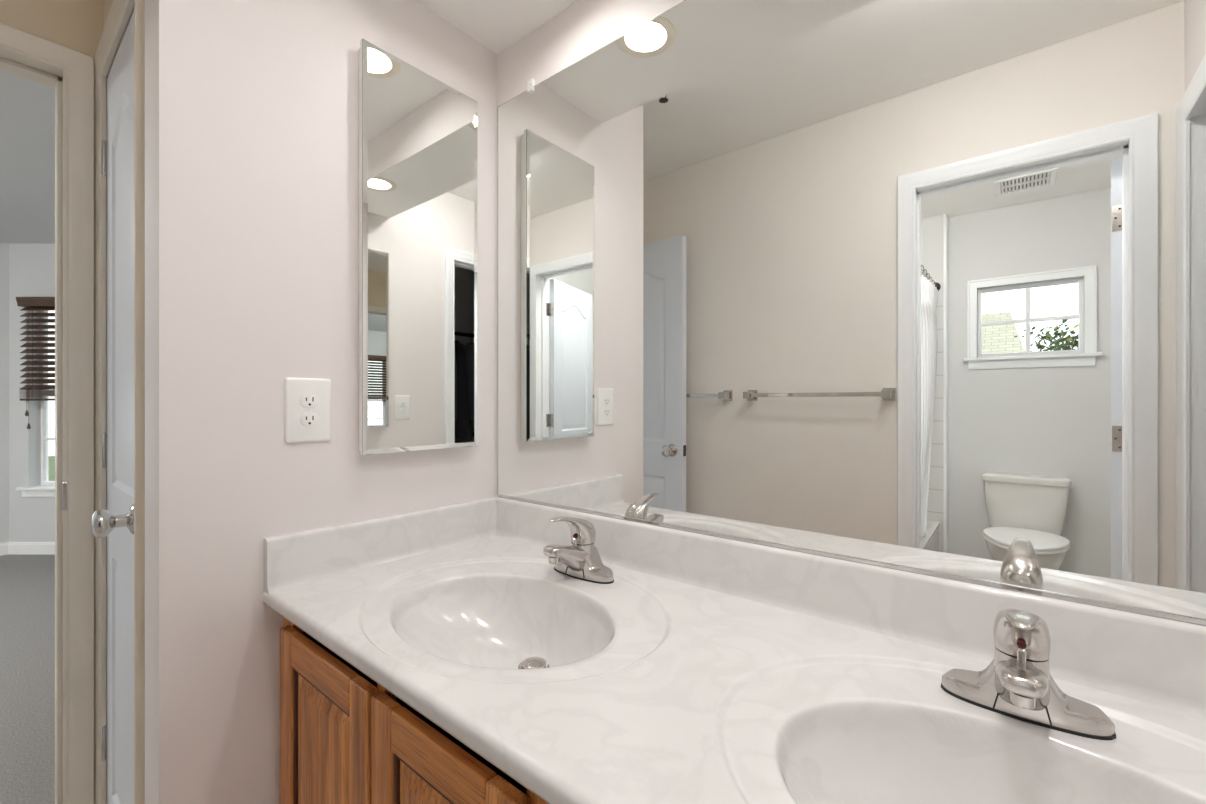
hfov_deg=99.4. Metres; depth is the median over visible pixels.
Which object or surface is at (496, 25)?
ceiling
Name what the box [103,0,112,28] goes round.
wall
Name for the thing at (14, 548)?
baseboard
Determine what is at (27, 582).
floor
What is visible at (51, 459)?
ground
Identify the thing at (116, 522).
door
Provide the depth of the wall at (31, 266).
4.00 m
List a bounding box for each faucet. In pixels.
[543,516,613,583]
[941,609,1115,739]
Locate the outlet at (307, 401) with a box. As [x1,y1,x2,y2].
[284,378,330,442]
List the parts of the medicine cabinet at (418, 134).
mirror door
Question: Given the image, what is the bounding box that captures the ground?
[48,456,54,480]
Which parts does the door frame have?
strike plate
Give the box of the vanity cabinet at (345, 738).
[280,617,547,803]
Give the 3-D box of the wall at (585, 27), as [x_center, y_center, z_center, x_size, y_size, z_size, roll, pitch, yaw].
[0.488,-0.025,0.889,3.670,2.430,0.130,0,0,39]
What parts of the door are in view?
knob, panel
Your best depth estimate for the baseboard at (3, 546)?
3.97 m
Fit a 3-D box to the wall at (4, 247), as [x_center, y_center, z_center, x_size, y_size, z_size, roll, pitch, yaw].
[-5.468,-0.025,3.108,0.140,2.430,2.420,0,0,39]
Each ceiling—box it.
[0,70,54,243]
[415,0,577,54]
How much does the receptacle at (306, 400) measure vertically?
0.027 m
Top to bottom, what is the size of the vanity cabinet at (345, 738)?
0.793 m
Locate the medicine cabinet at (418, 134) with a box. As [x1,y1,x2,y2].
[359,38,477,454]
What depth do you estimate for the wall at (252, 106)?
0.98 m
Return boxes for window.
[19,311,54,494]
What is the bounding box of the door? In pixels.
[91,11,133,803]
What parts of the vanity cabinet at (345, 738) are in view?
raised panel, rail, raised panel, rail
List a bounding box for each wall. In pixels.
[0,0,102,56]
[0,242,8,542]
[9,244,54,541]
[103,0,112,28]
[145,0,496,803]
[497,0,684,493]
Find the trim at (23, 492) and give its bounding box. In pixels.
[16,485,54,496]
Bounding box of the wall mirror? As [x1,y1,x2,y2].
[497,0,1205,626]
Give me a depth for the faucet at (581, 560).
1.07 m
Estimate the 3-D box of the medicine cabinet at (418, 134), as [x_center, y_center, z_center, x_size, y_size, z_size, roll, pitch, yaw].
[-0.442,-0.341,1.248,0.034,0.913,0.306,0,0,39]
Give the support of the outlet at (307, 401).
attached to the wall at (252, 106)
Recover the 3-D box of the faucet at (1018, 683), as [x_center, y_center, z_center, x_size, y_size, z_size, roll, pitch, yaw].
[0.506,0.304,0.599,0.140,0.138,0.147,0,0,5]
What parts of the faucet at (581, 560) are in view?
spout, handle, lever stem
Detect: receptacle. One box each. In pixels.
[300,394,317,406]
[300,413,317,425]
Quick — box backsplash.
[494,496,1205,716]
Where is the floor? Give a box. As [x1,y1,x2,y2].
[0,555,54,803]
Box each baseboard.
[0,542,8,555]
[8,542,54,554]
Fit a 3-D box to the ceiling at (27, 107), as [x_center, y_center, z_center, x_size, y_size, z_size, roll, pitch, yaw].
[-3.831,-1.300,2.143,4.855,0.120,5.800,0,0,39]
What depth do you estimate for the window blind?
3.96 m
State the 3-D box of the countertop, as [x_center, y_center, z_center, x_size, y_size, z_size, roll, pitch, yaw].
[0.113,0.388,0.738,1.540,0.242,0.580,0,0,39]
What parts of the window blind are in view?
ladder cord, rail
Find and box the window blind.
[16,297,54,428]
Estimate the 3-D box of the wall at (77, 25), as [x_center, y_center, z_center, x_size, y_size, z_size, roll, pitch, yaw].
[-1.968,-0.025,0.683,0.120,2.430,5.700,0,0,39]
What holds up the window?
in the wall at (31, 266)
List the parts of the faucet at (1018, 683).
handle, lever stem, spout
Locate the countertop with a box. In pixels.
[262,496,1205,803]
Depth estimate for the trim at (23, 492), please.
3.99 m
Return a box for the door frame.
[0,0,144,803]
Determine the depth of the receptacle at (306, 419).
1.06 m
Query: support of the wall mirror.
attached to the wall at (585, 27)
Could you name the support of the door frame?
attached to the wall at (77, 25)
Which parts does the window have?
sill, frame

